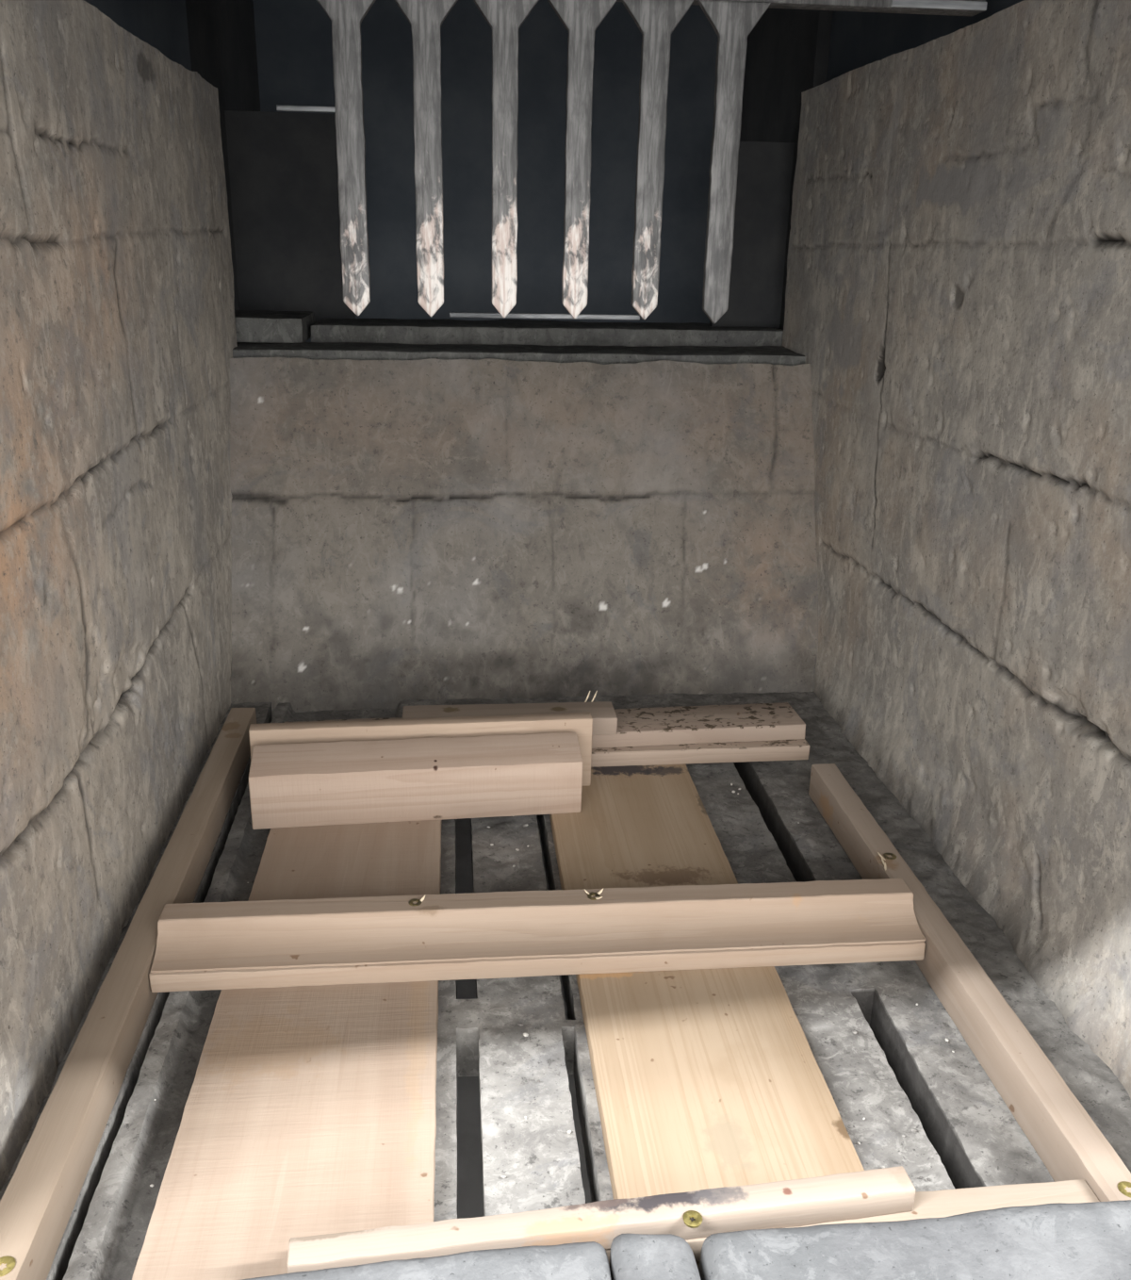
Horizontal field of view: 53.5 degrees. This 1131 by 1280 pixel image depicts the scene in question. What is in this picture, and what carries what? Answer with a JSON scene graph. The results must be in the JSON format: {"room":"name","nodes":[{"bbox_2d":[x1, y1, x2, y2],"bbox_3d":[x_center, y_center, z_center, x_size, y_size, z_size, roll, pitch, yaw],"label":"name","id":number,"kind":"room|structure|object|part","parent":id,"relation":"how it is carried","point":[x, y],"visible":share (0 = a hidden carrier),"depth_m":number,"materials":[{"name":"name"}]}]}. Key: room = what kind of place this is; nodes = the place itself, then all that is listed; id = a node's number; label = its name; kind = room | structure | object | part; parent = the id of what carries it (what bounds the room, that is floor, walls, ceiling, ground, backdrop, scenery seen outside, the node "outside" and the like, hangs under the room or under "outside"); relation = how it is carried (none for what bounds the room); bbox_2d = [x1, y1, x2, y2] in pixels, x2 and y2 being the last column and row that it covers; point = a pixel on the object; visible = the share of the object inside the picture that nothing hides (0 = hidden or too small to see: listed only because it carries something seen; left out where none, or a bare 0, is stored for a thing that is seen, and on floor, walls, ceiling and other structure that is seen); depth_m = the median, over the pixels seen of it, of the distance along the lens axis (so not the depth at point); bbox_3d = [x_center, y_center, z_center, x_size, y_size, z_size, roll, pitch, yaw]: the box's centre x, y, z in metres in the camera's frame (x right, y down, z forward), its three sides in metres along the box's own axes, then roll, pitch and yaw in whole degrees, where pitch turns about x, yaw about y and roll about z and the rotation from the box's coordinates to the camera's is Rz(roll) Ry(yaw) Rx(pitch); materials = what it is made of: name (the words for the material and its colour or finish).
{"room":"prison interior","nodes":[
{"label":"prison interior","id":0,"kind":"room"},
{"bbox_2d":[0,0,260,1191],"bbox_3d":[-0.379,-0.241,0.889,0.121,0.860,1.700,-1,20,-5],"label":"wall","id":1,"kind":"structure","parent":0,"point":[118,334],"depth_m":0.73,"materials":[{"name":"concrete"}]},
{"bbox_2d":[224,110,356,322],"bbox_3d":[-0.338,-0.513,1.391,0.143,0.255,0.015,-1,20,-5],"label":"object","id":2,"kind":"structure","parent":1,"relation":"attached to","point":[283,166],"depth_m":1.38,"materials":[{"name":"black"}]},
{"bbox_2d":[276,104,335,113],"bbox_3d":[-0.308,-0.633,1.338,0.072,0.006,0.008,-1,20,-5],"label":"strip","id":3,"kind":"object","parent":1,"relation":"attached to","point":[279,107],"visible":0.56,"depth_m":1.33,"materials":[{"name":"grey metal"}]},
{"bbox_2d":[316,0,987,323],"bbox_3d":[-0.034,-0.361,0.809,0.667,0.252,0.023,-1,20,-5],"label":"portcullis","id":4,"kind":"object","parent":1,"relation":"attached to","point":[732,21],"visible":1,"depth_m":0.80,"materials":[{"name":"grey wood"}]},
{"bbox_2d":[253,0,717,342],"bbox_3d":[-0.090,-0.659,1.686,0.820,0.600,0.060,-1,20,-5],"label":"wall","id":5,"kind":"structure","parent":0,"point":[293,38],"depth_m":1.64,"materials":[{"name":"black metal"}]},
{"bbox_2d":[455,814,591,1218],"bbox_3d":[0.005,0.320,0.783,0.850,0.110,1.150,-1,20,-5],"label":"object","id":6,"kind":"structure","parent":0,"point":[469,1167],"depth_m":0.81,"materials":[{"name":"black"}]},
{"bbox_2d":[698,1199,1130,1279],"bbox_3d":[0.255,0.326,0.437,0.382,0.092,0.196,-1,20,-5],"label":"block","id":7,"kind":"object","parent":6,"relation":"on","point":[1081,1240],"visible":1,"depth_m":0.48,"materials":[{"name":"stone"}]},
{"bbox_2d":[229,357,818,719],"bbox_3d":[-0.041,-0.084,1.228,0.645,0.429,0.263,-1,20,-5],"label":"wall","id":8,"kind":"structure","parent":0,"point":[431,528],"depth_m":1.18,"materials":[{"name":"concrete"}]},
{"bbox_2d":[232,342,805,366],"bbox_3d":[-0.057,-0.310,1.255,0.659,0.035,0.102,-1,20,-5],"label":"ledge slab","id":9,"kind":"object","parent":8,"relation":"on","point":[774,355],"visible":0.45,"depth_m":1.22,"materials":[{"name":"stone"}]},
{"bbox_2d":[234,310,315,343],"bbox_3d":[-0.343,-0.361,1.288,0.099,0.029,0.121,-1,20,-5],"label":"ledge slab","id":10,"kind":"object","parent":9,"relation":"on","point":[252,326],"visible":0.77,"depth_m":1.24,"materials":[{"name":"stone"}]},
{"bbox_2d":[311,317,783,346],"bbox_3d":[-0.019,-0.358,1.362,0.559,0.054,0.126,-1,20,-5],"label":"ledge slab","id":11,"kind":"object","parent":8,"relation":"attached to","point":[495,332],"visible":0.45,"depth_m":1.30,"materials":[{"name":"stone"}]},
{"bbox_2d":[449,311,639,319],"bbox_3d":[-0.025,-0.408,1.411,0.240,0.006,0.006,-1,20,-5],"label":"steel lip","id":12,"kind":"object","parent":11,"relation":"on","point":[451,314],"visible":0.99,"depth_m":1.41,"materials":[{"name":"grey metal"}]},
{"bbox_2d":[0,691,1130,1279],"bbox_3d":[-0.004,0.190,0.858,0.651,0.039,0.800,-1,20,-5],"label":"floor","id":13,"kind":"structure","parent":0,"point":[899,1053],"depth_m":0.67,"materials":[{"name":"stone"}]},
{"bbox_2d":[0,707,256,1279],"bbox_3d":[-0.273,0.183,0.763,0.023,0.031,0.626,-1,20,-5],"label":"wooden beam","id":14,"kind":"structure","parent":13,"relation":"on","point":[37,1206],"depth_m":0.61,"materials":[{"name":"brown wood"}]},
{"bbox_2d":[131,820,442,1279],"bbox_3d":[-0.154,0.190,0.778,0.133,0.012,0.603,-1,20,-5],"label":"plank","id":15,"kind":"object","parent":13,"relation":"on","point":[309,1110],"visible":0.55,"depth_m":0.60,"materials":[{"name":"brown wood"}]},
{"bbox_2d":[248,732,582,829],"bbox_3d":[-0.117,0.112,0.899,0.260,0.055,0.038,-2,20,-8],"label":"wooden beam","id":16,"kind":"structure","parent":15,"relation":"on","point":[307,784],"depth_m":0.89,"materials":[{"name":"brown wood"}]},
{"bbox_2d":[248,712,592,786],"bbox_3d":[-0.117,0.096,0.931,0.279,0.063,0.015,-1,20,-7],"label":"board","id":17,"kind":"object","parent":15,"relation":"on","point":[580,723],"visible":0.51,"depth_m":0.92,"materials":[{"name":"brown wood"}]},
{"bbox_2d":[148,878,925,992],"bbox_3d":[-0.011,0.187,0.724,0.489,0.036,0.050,-1,20,-5],"label":"crosspiece","id":18,"kind":"object","parent":15,"relation":"on","point":[318,942],"visible":1,"depth_m":0.72,"materials":[{"name":"brown wood"}]},
{"bbox_3d":[-0.012,0.197,0.727,0.489,0.013,0.050,-1,20,-5],"label":"board","id":19,"kind":"part","parent":18,"relation":"part of","materials":[{"name":"brown wood"}]},
{"bbox_2d":[590,738,810,767],"bbox_3d":[-0.015,0.095,1.011,0.463,0.015,0.067,-1,20,-6],"label":"board","id":20,"kind":"object","parent":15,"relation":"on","point":[795,749],"visible":0.23,"depth_m":1.00,"materials":[{"name":"brown wood"}]},
{"bbox_2d":[284,702,805,748],"bbox_3d":[-0.016,0.081,1.005,0.464,0.015,0.053,-2,20,-8],"label":"wooden beam","id":21,"kind":"structure","parent":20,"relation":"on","point":[681,725],"depth_m":1.01,"materials":[{"name":"brown wood"}]},
{"bbox_2d":[402,701,617,735],"bbox_3d":[-0.049,0.070,0.986,0.186,0.017,0.038,-1,20,-6],"label":"board","id":22,"kind":"object","parent":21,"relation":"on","point":[603,713],"visible":0.33,"depth_m":0.98,"materials":[{"name":"brown wood"}]},
{"bbox_2d":[241,1241,610,1279],"bbox_3d":[-0.154,0.333,0.395,0.364,0.092,0.190,-1,20,-5],"label":"block","id":23,"kind":"object","parent":13,"relation":"on","point":[588,1260],"visible":1,"depth_m":0.47,"materials":[{"name":"stone"}]},
{"bbox_2d":[149,783,977,1189],"bbox_3d":[-0.009,0.207,0.753,0.460,0.002,0.467,-1,20,-5],"label":"crumbs","id":24,"kind":"object","parent":13,"relation":"on","point":[854,1031],"visible":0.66,"depth_m":0.67,"materials":[{"name":"grey stone"}]},
{"bbox_2d":[609,1233,700,1279],"bbox_3d":[0.045,0.329,0.416,0.038,0.092,0.189,-1,20,-5],"label":"block","id":25,"kind":"object","parent":13,"relation":"on","point":[632,1256],"visible":1,"depth_m":0.47,"materials":[{"name":"stone"}]},
{"bbox_2d":[549,763,864,1268],"bbox_3d":[0.063,0.187,0.799,0.128,0.012,0.603,-1,20,-5],"label":"plank","id":26,"kind":"object","parent":13,"relation":"on","point":[703,1078],"visible":0.61,"depth_m":0.65,"materials":[{"name":"brown wood"}]},
{"bbox_2d":[287,1165,1099,1273],"bbox_3d":[0.066,0.267,0.515,0.376,0.028,0.027,-2,20,-7],"label":"crosspiece","id":27,"kind":"object","parent":26,"relation":"on","point":[886,1194],"visible":0.71,"depth_m":0.51,"materials":[{"name":"brown wood"}]},
{"bbox_3d":[0.069,0.274,0.518,0.370,0.013,0.019,-1,20,-6],"label":"board","id":28,"kind":"part","parent":27,"relation":"part of","materials":[{"name":"brown wood"}]},
{"bbox_2d":[808,763,1130,1201],"bbox_3d":[0.243,0.198,0.746,0.021,0.032,0.471,-1,20,-5],"label":"wooden beam","id":29,"kind":"structure","parent":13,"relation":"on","point":[1070,1144],"depth_m":0.65,"materials":[{"name":"brown wood"}]},
{"bbox_2d":[739,0,1130,1099],"bbox_3d":[0.344,-0.252,0.958,0.135,0.860,1.700,-1,20,-5],"label":"wall","id":30,"kind":"structure","parent":0,"point":[958,293],"depth_m":0.82,"materials":[{"name":"concrete"}]},
{"bbox_2d":[709,141,794,328],"bbox_3d":[0.223,-0.475,1.354,0.085,0.230,0.015,-1,20,-5],"label":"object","id":31,"kind":"structure","parent":30,"relation":"attached to","point":[764,169],"depth_m":1.34,"materials":[{"name":"black"}]}
]}

